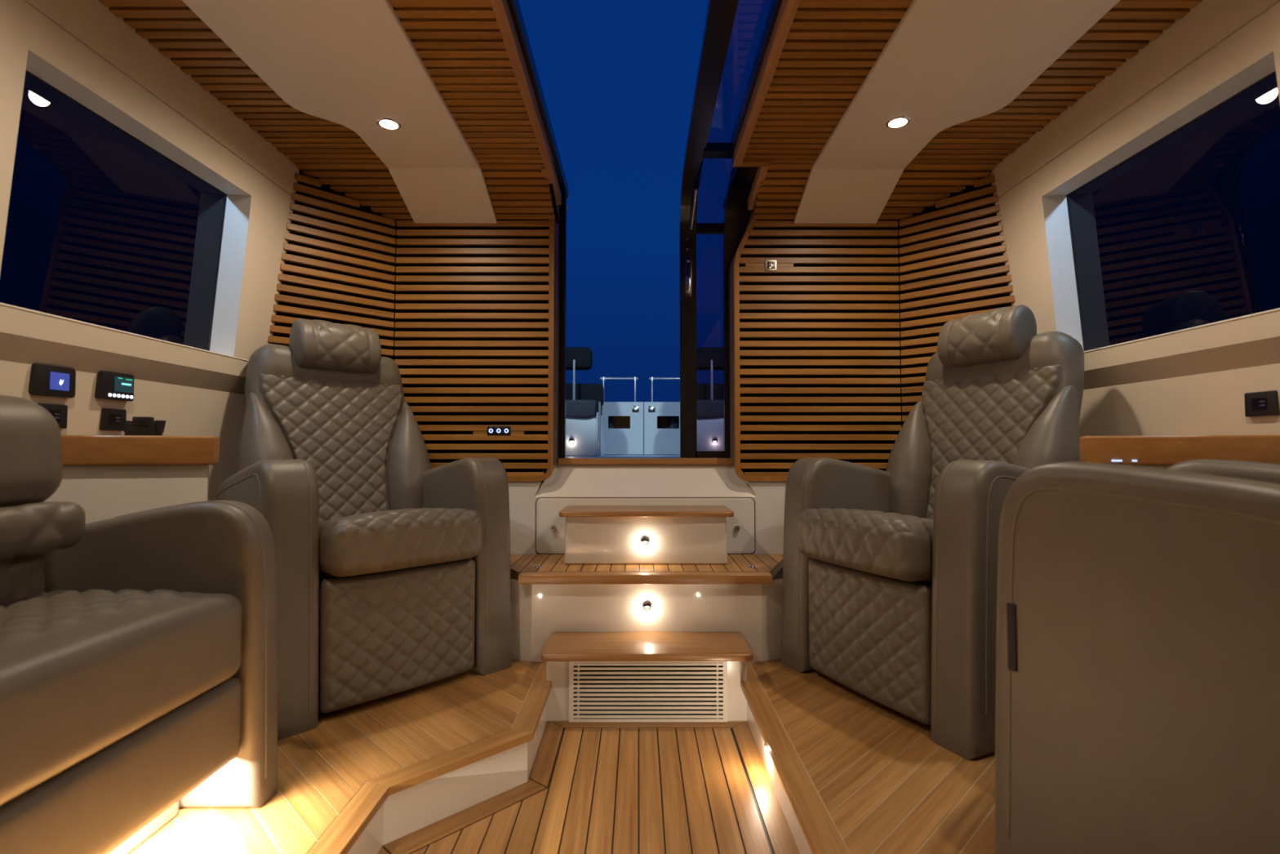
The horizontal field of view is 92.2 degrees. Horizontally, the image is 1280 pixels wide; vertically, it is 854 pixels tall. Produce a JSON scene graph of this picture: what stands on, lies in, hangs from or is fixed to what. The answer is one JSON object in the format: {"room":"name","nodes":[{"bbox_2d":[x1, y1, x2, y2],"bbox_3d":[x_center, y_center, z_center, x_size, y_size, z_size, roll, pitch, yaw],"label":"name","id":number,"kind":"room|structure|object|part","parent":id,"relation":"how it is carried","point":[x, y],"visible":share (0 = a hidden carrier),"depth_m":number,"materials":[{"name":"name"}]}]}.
{"room":"yacht cabin","nodes":[
{"label":"yacht cabin","id":0,"kind":"room"},
{"bbox_2d":[0,0,299,500],"bbox_3d":[-1.605,-0.121,0.562,0.232,2.285,4.320,0,-2,0],"label":"wall","id":1,"kind":"structure","parent":0,"point":[80,48],"depth_m":1.97,"materials":[{"name":"beige paint"}]},
{"bbox_2d":[28,363,75,398],"bbox_3d":[-1.620,-0.126,1.696,0.028,0.086,0.120,0,-2,0],"label":"screen","id":2,"kind":"object","parent":1,"relation":"attached to","point":[45,380],"visible":1,"depth_m":1.68,"materials":[{"name":"black plastic"}]},
{"bbox_2d":[37,403,67,428],"bbox_3d":[-1.631,-0.030,1.702,0.023,0.066,0.084,0,-2,0],"label":"wall socket","id":3,"kind":"object","parent":1,"relation":"attached to","point":[60,412],"visible":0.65,"depth_m":1.72,"materials":[{"name":"black plastic"}]},
{"bbox_2d":[99,408,126,431],"bbox_3d":[-1.631,-0.023,1.902,0.023,0.066,0.084,0,-2,0],"label":"wall socket","id":4,"kind":"object","parent":1,"relation":"attached to","point":[110,419],"visible":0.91,"depth_m":1.89,"materials":[{"name":"black plastic"}]},
{"bbox_2d":[0,70,226,351],"bbox_3d":[-1.641,-0.612,1.953,0.059,0.627,0.886,0,-2,0],"label":"window","id":5,"kind":"structure","parent":1,"relation":"in","point":[104,228],"depth_m":1.89,"materials":[{"name":"black glass"}]},
{"bbox_2d":[94,370,133,401],"bbox_3d":[-1.617,-0.125,1.894,0.032,0.084,0.118,0,-2,0],"label":"control panel","id":6,"kind":"object","parent":1,"relation":"attached to","point":[110,385],"visible":0.98,"depth_m":1.88,"materials":[{"name":"black plastic"}]},
{"bbox_2d":[129,658,551,853],"bbox_3d":[-1.021,0.949,0.613,1.400,0.150,4.500,0,-2,0],"label":"floor","id":7,"kind":"structure","parent":0,"point":[369,775],"depth_m":1.70,"materials":[{"name":"beige wood"}]},
{"bbox_2d":[42,435,219,524],"bbox_3d":[-1.416,0.472,1.766,0.420,0.890,0.370,0,-2,0],"label":"console","id":8,"kind":"object","parent":7,"relation":"on","point":[108,476],"visible":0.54,"depth_m":1.69,"materials":[{"name":"brown wood"}]},
{"bbox_2d":[124,416,165,435],"bbox_3d":[-1.425,-0.001,1.772,0.092,0.055,0.043,1,-2,-14],"label":"cradle","id":9,"kind":"object","parent":8,"relation":"on","point":[140,425],"visible":0.96,"depth_m":1.75,"materials":[{"name":"black plastic"}]},
{"bbox_2d":[0,395,277,853],"bbox_3d":[-1.204,0.401,0.913,0.610,0.967,1.310,0,-2,0],"label":"settee","id":10,"kind":"object","parent":7,"relation":"on","point":[139,650],"visible":1,"depth_m":1.26,"materials":[{"name":"beige leather"}]},
{"bbox_3d":[-1.368,0.285,0.917,0.161,0.278,0.900,0,-2,0],"label":"backrest","id":11,"kind":"part","parent":10,"relation":"part of","materials":[{"name":"beige leather"}]},
{"bbox_2d":[0,589,241,805],"bbox_3d":[-1.204,0.451,0.911,0.560,0.228,1.092,0,-2,0],"label":"seat cushion","id":12,"kind":"object","parent":10,"relation":"on","point":[86,676],"depth_m":1.10,"materials":[{"name":"beige leather"}]},
{"bbox_3d":[-0.961,0.657,0.904,0.060,0.185,1.092,0,-2,0],"label":"panel","id":13,"kind":"part","parent":10,"relation":"part of","materials":[{"name":"beige leather"}]},
{"bbox_3d":[-1.205,0.545,1.511,0.610,0.724,0.105,0,-2,0],"label":"arm","id":14,"kind":"part","parent":10,"relation":"part of","materials":[{"name":"beige leather"}]},
{"bbox_2d":[214,318,511,740],"bbox_3d":[-1.060,0.246,2.373,0.872,1.386,0.884,-2,-3,42],"label":"armchair","id":15,"kind":"object","parent":7,"relation":"on","point":[393,575],"visible":1,"depth_m":2.23,"materials":[{"name":"beige leather"}]},
{"bbox_3d":[-1.262,0.518,2.058,0.620,0.820,0.158,-2,-3,42],"label":"arm","id":16,"kind":"part","parent":15,"relation":"part of","materials":[{"name":"beige leather"}]},
{"bbox_2d":[319,507,482,577],"bbox_3d":[-0.954,0.388,2.271,0.585,0.198,0.562,-2,-3,42],"label":"seat cushion","id":17,"kind":"object","parent":15,"relation":"on","point":[354,542],"depth_m":2.05,"materials":[{"name":"beige leather"}]},
{"bbox_3d":[-0.775,0.538,2.591,0.620,0.820,0.158,-2,-3,42],"label":"arm","id":18,"kind":"part","parent":15,"relation":"part of","materials":[{"name":"beige leather"}]},
{"bbox_2d":[377,720,799,853],"bbox_3d":[-0.131,1.047,0.461,1.180,0.062,4.200,0,-2,0],"label":"floor","id":19,"kind":"structure","parent":0,"point":[649,787],"depth_m":1.74,"materials":[{"name":"brown wood"}]},
{"bbox_2d":[541,631,752,722],"bbox_3d":[0.025,0.954,2.341,0.764,0.270,0.290,0,-2,0],"label":"step","id":20,"kind":"structure","parent":19,"relation":"on","point":[595,677],"depth_m":2.27,"materials":[{"name":"brown wood"}]},
{"bbox_2d":[568,661,727,722],"bbox_3d":[0.030,0.968,2.267,0.582,0.228,0.014,0,-2,0],"label":"grille","id":21,"kind":"object","parent":20,"relation":"attached to","point":[600,691],"depth_m":2.26,"materials":[{"name":"beige"}]},
{"bbox_2d":[565,454,679,457],"bbox_3d":[0.025,0.251,4.714,3.470,0.052,3.160,0,-2,0],"label":"floor","id":22,"kind":"structure","parent":0,"point":[603,455],"depth_m":4.43,"materials":[{"name":"brown wood"}]},
{"bbox_2d":[565,346,604,456],"bbox_3d":[-0.736,-0.193,5.044,0.883,0.860,0.930,0,-2,0],"label":"seat","id":23,"kind":"object","parent":22,"relation":"on","point":[584,421],"visible":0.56,"depth_m":4.60,"materials":[{"name":"grey fabric"}]},
{"bbox_2d":[568,437,574,443],"bbox_3d":[-0.511,0.102,4.591,0.042,0.041,0.012,0,-2,0],"label":"light","id":24,"kind":"object","parent":23,"relation":"attached to","point":[571,440],"visible":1,"depth_m":4.59,"materials":[{"name":"silver metal"}]},
{"bbox_2d":[565,400,602,417],"bbox_3d":[-0.600,-0.121,4.942,0.555,0.137,0.730,0,-2,0],"label":"cushion","id":25,"kind":"object","parent":23,"relation":"on","point":[574,408],"depth_m":4.58,"materials":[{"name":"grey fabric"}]},
{"bbox_3d":[-0.640,-0.262,5.087,0.675,0.185,0.150,0,-2,0],"label":"backrest","id":26,"kind":"part","parent":23,"relation":"part of","materials":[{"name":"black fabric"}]},
{"bbox_3d":[-0.301,0.015,4.602,0.015,0.405,0.016,0,-2,0],"label":"rail","id":27,"kind":"part","parent":23,"relation":"part of","materials":[{"name":"white metal"}]},
{"bbox_2d":[267,168,1015,662],"bbox_3d":[0.035,-0.074,2.831,3.320,2.360,0.628,0,-2,0],"label":"wall","id":28,"kind":"structure","parent":0,"point":[832,348],"depth_m":2.96,"materials":[{"name":"brown wood"}]},
{"bbox_2d":[487,426,511,435],"bbox_3d":[-0.676,0.017,2.948,0.112,0.045,0.010,0,-2,0],"label":"switch","id":29,"kind":"object","parent":28,"relation":"attached to","point":[491,430],"visible":1,"depth_m":2.94,"materials":[{"name":"black plastic"}]},
{"bbox_3d":[-0.800,-0.430,2.980,0.768,1.380,0.034,0,-2,0],"label":"edge trim","id":30,"kind":"part","parent":28,"relation":"part of","materials":[{"name":"brown wood"}]},
{"bbox_3d":[0.028,0.171,3.091,0.868,0.030,0.090,0,-2,0],"label":"door sill","id":31,"kind":"part","parent":28,"relation":"part of","materials":[{"name":"brown wood"}]},
{"bbox_2d":[535,497,755,555],"bbox_3d":[0.026,0.473,2.934,1.052,0.275,0.026,0,-2,0],"label":"access panel","id":32,"kind":"object","parent":28,"relation":"attached to","point":[550,528],"visible":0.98,"depth_m":2.94,"materials":[{"name":"cream gelcoat fiberglass"}]},
{"bbox_3d":[-0.411,0.482,2.930,0.027,0.027,0.018,0,-2,0],"label":"latch knob","id":33,"kind":"part","parent":32,"relation":"part of","materials":[{"name":"silver metal"}]},
{"bbox_3d":[0.462,0.482,2.932,0.027,0.027,0.018,0,-2,0],"label":"latch knob","id":34,"kind":"part","parent":32,"relation":"part of","materials":[{"name":"silver metal"}]},
{"bbox_2d":[510,554,782,584],"bbox_3d":[-0.030,0.612,2.684,1.461,0.042,0.490,0,-2,0],"label":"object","id":35,"kind":"object","parent":28,"relation":"on","point":[552,569],"visible":0.73,"depth_m":2.52,"materials":[{"name":"brown wood"}]},
{"bbox_2d":[559,505,733,564],"bbox_3d":[0.027,0.483,2.779,0.756,0.231,0.310,0,-2,0],"label":"step","id":36,"kind":"structure","parent":35,"relation":"on","point":[594,534],"depth_m":2.66,"materials":[{"name":"brown wood"}]},
{"bbox_2d":[640,536,648,545],"bbox_3d":[0.022,0.493,2.656,0.038,0.038,0.012,0,-2,0],"label":"light","id":37,"kind":"object","parent":36,"relation":"on","point":[644,540],"visible":1,"depth_m":2.66,"materials":[{"name":"silver metal"}]},
{"bbox_2d":[640,537,648,541],"bbox_3d":[0.022,0.485,2.657,0.033,0.016,0.012,0,-2,0],"label":"hood","id":38,"kind":"object","parent":37,"relation":"attached to","point":[644,539],"depth_m":2.65,"materials":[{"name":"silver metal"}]},
{"bbox_2d":[642,600,651,610],"bbox_3d":[0.029,0.722,2.480,0.038,0.038,0.012,0,-2,0],"label":"light","id":39,"kind":"object","parent":28,"relation":"attached to","point":[646,605],"visible":1,"depth_m":2.48,"materials":[{"name":"silver metal"}]},
{"bbox_2d":[643,601,651,606],"bbox_3d":[0.029,0.713,2.480,0.033,0.016,0.012,0,-2,0],"label":"hood","id":40,"kind":"object","parent":39,"relation":"attached to","point":[646,603],"depth_m":2.48,"materials":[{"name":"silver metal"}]},
{"bbox_3d":[0.036,0.645,3.001,2.480,0.937,0.125,0,-2,0],"label":"moulding","id":41,"kind":"part","parent":28,"relation":"part of","materials":[{"name":"beige plastic"}]},
{"bbox_2d":[679,0,772,457],"bbox_3d":[0.643,-0.576,1.709,0.868,1.450,2.970,0,-2,0],"label":"door","id":42,"kind":"structure","parent":28,"relation":"in","point":[714,219],"depth_m":3.10,"materials":[{"name":"black"}]},
{"bbox_3d":[0.248,-0.777,3.164,0.036,0.220,0.006,0,-2,0],"label":"latch plate","id":43,"kind":"part","parent":42,"relation":"part of","materials":[{"name":"silver metal"}]},
{"bbox_3d":[0.248,-0.727,3.155,0.020,0.090,0.009,0,-2,0],"label":"latch pull","id":44,"kind":"part","parent":42,"relation":"part of","materials":[{"name":"silver metal"}]},
{"bbox_3d":[0.268,-1.072,3.088,0.018,0.128,0.133,0,-2,-4],"label":"strut rod","id":45,"kind":"part","parent":42,"relation":"part of","materials":[{"name":"silver metal"}]},
{"bbox_3d":[0.664,0.143,3.151,0.760,0.040,0.035,0,-2,0],"label":"rail","id":46,"kind":"part","parent":42,"relation":"part of","materials":[{"name":"black metal"}]},
{"bbox_3d":[0.514,-1.028,3.193,0.460,0.045,0.037,0,-2,0],"label":"rail","id":47,"kind":"part","parent":42,"relation":"part of","materials":[{"name":"black metal"}]},
{"bbox_3d":[0.659,-0.441,3.173,0.750,1.140,0.001,0,-2,0],"label":"pane","id":48,"kind":"part","parent":42,"relation":"part of","materials":[{"name":"clear glass"}]},
{"bbox_3d":[0.514,-1.142,2.987,0.460,0.177,0.412,0,-2,0],"label":"pane","id":49,"kind":"part","parent":42,"relation":"part of","materials":[{"name":"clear glass"}]},
{"bbox_3d":[0.514,-1.238,2.760,0.460,0.038,0.070,0,-2,0],"label":"rail","id":50,"kind":"part","parent":42,"relation":"part of","materials":[{"name":"black metal"}]},
{"bbox_3d":[0.505,-0.510,2.872,0.158,1.405,0.540,0,-2,0],"label":"frame","id":51,"kind":"part","parent":42,"relation":"part of","materials":[{"name":"black"}]},
{"bbox_3d":[0.517,-1.289,1.493,0.460,0.001,2.485,0,-2,0],"label":"roof pane","id":52,"kind":"part","parent":42,"relation":"part of","materials":[{"name":"glass"}]},
{"bbox_3d":[0.856,-0.406,2.982,0.800,1.332,0.034,0,-2,0],"label":"edge trim","id":53,"kind":"part","parent":28,"relation":"part of","materials":[{"name":"brown wood"}]},
{"bbox_2d":[764,259,777,271],"bbox_3d":[0.634,-0.783,2.981,0.058,0.054,0.009,0,-2,0],"label":"switch plate","id":54,"kind":"object","parent":28,"relation":"attached to","point":[770,264],"visible":1,"depth_m":2.98,"materials":[{"name":"silver metal"}]},
{"bbox_2d":[98,0,1202,223],"bbox_3d":[0.033,-1.188,0.945,3.390,0.245,5.000,0,-2,0],"label":"ceiling","id":55,"kind":"structure","parent":0,"point":[811,142],"depth_m":2.10,"materials":[{"name":"brown"}]},
{"bbox_3d":[-0.968,-1.202,0.760,0.554,0.020,3.832,0,-2,0],"label":"panel","id":56,"kind":"part","parent":55,"relation":"part of","materials":[{"name":"beige paint"}]},
{"bbox_2d":[376,117,401,130],"bbox_3d":[-0.940,-1.132,2.304,0.087,0.004,0.087,0,-2,0],"label":"recessed light","id":57,"kind":"object","parent":55,"relation":"in","point":[389,124],"visible":1,"depth_m":2.30,"materials":[{"name":"silver metal"}]},
{"bbox_3d":[-0.894,-1.064,2.829,0.398,0.140,0.321,0,-2,0],"label":"panel","id":58,"kind":"part","parent":55,"relation":"part of","materials":[{"name":"beige paint"}]},
{"bbox_3d":[-0.392,-1.200,1.265,0.034,0.050,2.840,0,-2,0],"label":"hatch trim","id":59,"kind":"part","parent":55,"relation":"part of","materials":[{"name":"brown wood"}]},
{"bbox_3d":[-0.408,-1.125,2.837,0.052,0.082,0.308,0,-2,0],"label":"hatch trim","id":60,"kind":"part","parent":55,"relation":"part of","materials":[{"name":"brown wood"}]},
{"bbox_3d":[0.478,-1.149,2.645,0.157,0.050,0.038,0,-2,0],"label":"hatch trim","id":61,"kind":"part","parent":55,"relation":"part of","materials":[{"name":"brown wood"}]},
{"bbox_3d":[0.540,-1.113,2.826,0.032,0.107,0.333,0,-2,0],"label":"hatch trim","id":62,"kind":"part","parent":55,"relation":"part of","materials":[{"name":"brown wood"}]},
{"bbox_3d":[0.420,-1.201,1.254,0.036,0.050,2.815,0,-2,0],"label":"hatch trim","id":63,"kind":"part","parent":55,"relation":"part of","materials":[{"name":"brown wood"}]},
{"bbox_3d":[0.948,-1.064,2.832,0.398,0.140,0.321,0,-2,0],"label":"panel","id":64,"kind":"part","parent":55,"relation":"part of","materials":[{"name":"beige paint"}]},
{"bbox_2d":[885,115,911,128],"bbox_3d":[0.960,-1.132,2.292,0.087,0.004,0.087,0,-2,0],"label":"recessed light","id":65,"kind":"object","parent":55,"relation":"in","point":[900,122],"visible":1,"depth_m":2.29,"materials":[{"name":"silver metal"}]},
{"bbox_3d":[1.030,-1.202,0.764,0.554,0.020,3.832,0,-2,0],"label":"panel","id":66,"kind":"part","parent":55,"relation":"part of","materials":[{"name":"beige paint"}]},
{"bbox_2d":[740,658,995,853],"bbox_3d":[1.082,0.949,0.617,1.414,0.150,4.500,0,-2,0],"label":"floor","id":67,"kind":"structure","parent":0,"point":[849,772],"depth_m":1.64,"materials":[{"name":"beige wood"}]},
{"bbox_2d":[781,304,1084,759],"bbox_3d":[1.066,0.241,2.246,0.872,1.386,0.884,1,-2,-24],"label":"armchair","id":68,"kind":"object","parent":67,"relation":"on","point":[890,587],"visible":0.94,"depth_m":2.09,"materials":[{"name":"beige leather"}]},
{"bbox_3d":[0.870,0.536,2.543,0.620,0.820,0.158,1,-2,-24],"label":"arm","id":69,"kind":"part","parent":68,"relation":"part of","materials":[{"name":"beige leather"}]},
{"bbox_2d":[796,507,933,581],"bbox_3d":[0.935,0.384,2.183,0.585,0.198,0.562,1,-2,-24],"label":"seat cushion","id":70,"kind":"object","parent":68,"relation":"on","point":[888,544],"depth_m":1.99,"materials":[{"name":"beige leather"}]},
{"bbox_3d":[1.159,0.511,1.882,0.620,0.820,0.158,1,-2,-24],"label":"arm","id":71,"kind":"part","parent":68,"relation":"part of","materials":[{"name":"beige leather"}]},
{"bbox_2d":[994,459,1279,853],"bbox_3d":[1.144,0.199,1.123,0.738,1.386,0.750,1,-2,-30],"label":"sofa","id":72,"kind":"object","parent":67,"relation":"on","point":[1137,710],"visible":1,"depth_m":0.99,"materials":[{"name":"beige leather"}]},
{"bbox_3d":[1.393,0.486,1.312,0.103,0.826,0.533,1,-2,-30],"label":"arm","id":73,"kind":"part","parent":72,"relation":"part of","materials":[{"name":"beige leather"}]},
{"bbox_2d":[1079,435,1279,469],"bbox_3d":[1.474,0.472,1.772,0.420,0.890,0.370,0,-2,0],"label":"console","id":74,"kind":"object","parent":67,"relation":"on","point":[1165,451],"visible":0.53,"depth_m":1.68,"materials":[{"name":"brown wood"}]},
{"bbox_2d":[990,0,1279,437],"bbox_3d":[1.668,-0.121,0.568,0.232,2.285,4.320,0,-2,0],"label":"wall","id":75,"kind":"structure","parent":0,"point":[1195,380],"depth_m":1.96,"materials":[{"name":"beige paint"}]},
{"bbox_2d":[1066,70,1279,351],"bbox_3d":[1.699,-0.612,1.960,0.059,0.627,0.886,0,-2,0],"label":"window","id":76,"kind":"structure","parent":75,"relation":"in","point":[1183,232],"depth_m":1.91,"materials":[{"name":"black glass"}]},
{"bbox_2d":[1244,390,1279,417],"bbox_3d":[1.687,-0.062,1.667,0.023,0.066,0.084,0,-2,0],"label":"wall socket","id":77,"kind":"object","parent":75,"relation":"attached to","point":[1264,403],"visible":1,"depth_m":1.66,"materials":[{"name":"black plastic"}]},
{"label":"outside","id":78,"kind":"structure","parent":0,"visible":0},
{"bbox_2d":[604,450,679,454],"bbox_3d":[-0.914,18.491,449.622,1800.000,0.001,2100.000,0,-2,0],"label":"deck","id":79,"kind":"structure","parent":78,"point":[643,451],"depth_m":233.48,"materials":[{"name":"blue"}]},
{"bbox_3d":[-1.057,0.021,6.031,1.310,0.510,0.060,0,-2,0],"label":"wall","id":80,"kind":"structure","parent":0,"visible":0},
{"bbox_2d":[600,377,643,453],"bbox_3d":[-0.183,-0.113,6.024,0.429,0.760,0.058,0,-2,0],"label":"gate","id":81,"kind":"object","parent":80,"relation":"attached to","point":[624,420],"visible":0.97,"depth_m":6.01,"materials":[{"name":"white metal"}]},
{"bbox_3d":[-0.354,0.012,6.026,0.086,0.511,0.045,0,-2,0],"label":"gate panel","id":82,"kind":"part","parent":81,"relation":"part of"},
{"bbox_3d":[-0.203,-0.175,6.033,0.216,0.137,0.045,0,-2,0],"label":"gate panel","id":83,"kind":"part","parent":81,"relation":"part of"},
{"bbox_3d":[-0.203,0.142,6.021,0.216,0.251,0.045,0,-2,0],"label":"gate panel","id":84,"kind":"part","parent":81,"relation":"part of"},
{"bbox_3d":[-0.203,-0.476,6.044,0.370,0.019,0.020,0,-2,0],"label":"rail","id":85,"kind":"part","parent":81,"relation":"part of","materials":[{"name":"white metal"}]},
{"bbox_3d":[-0.048,-0.352,6.039,0.015,0.223,0.016,0,-2,0],"label":"rail post","id":86,"kind":"part","parent":81,"relation":"part of","materials":[{"name":"white metal"}]},
{"bbox_3d":[-0.032,0.012,6.026,0.126,0.511,0.045,0,-2,0],"label":"gate panel","id":87,"kind":"part","parent":81,"relation":"part of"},
{"bbox_3d":[1.116,0.022,6.036,1.284,0.510,0.060,0,-2,0],"label":"wall","id":88,"kind":"structure","parent":0,"visible":0},
{"bbox_2d":[644,377,679,453],"bbox_3d":[0.254,-0.113,6.025,0.429,0.760,0.058,0,-2,0],"label":"gate","id":89,"kind":"object","parent":88,"relation":"attached to","point":[661,419],"visible":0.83,"depth_m":6.01,"materials":[{"name":"white metal"}]},
{"bbox_3d":[0.103,0.012,6.027,0.126,0.511,0.045,0,-2,0],"label":"gate panel","id":90,"kind":"part","parent":89,"relation":"part of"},
{"bbox_3d":[0.119,-0.352,6.040,0.015,0.223,0.016,0,-2,0],"label":"rail post","id":91,"kind":"part","parent":89,"relation":"part of","materials":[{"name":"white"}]},
{"bbox_3d":[0.274,-0.476,6.045,0.370,0.019,0.020,0,-2,0],"label":"rail","id":92,"kind":"part","parent":89,"relation":"part of","materials":[{"name":"white metal"}]},
{"bbox_3d":[0.274,-0.175,6.034,0.216,0.137,0.045,0,-2,0],"label":"gate panel","id":93,"kind":"part","parent":89,"relation":"part of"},
{"bbox_3d":[0.274,0.142,6.022,0.216,0.251,0.045,0,-2,0],"label":"gate panel","id":94,"kind":"part","parent":89,"relation":"part of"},
{"bbox_3d":[0.425,0.012,6.027,0.086,0.511,0.045,0,-2,0],"label":"gate panel","id":95,"kind":"part","parent":89,"relation":"part of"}
]}

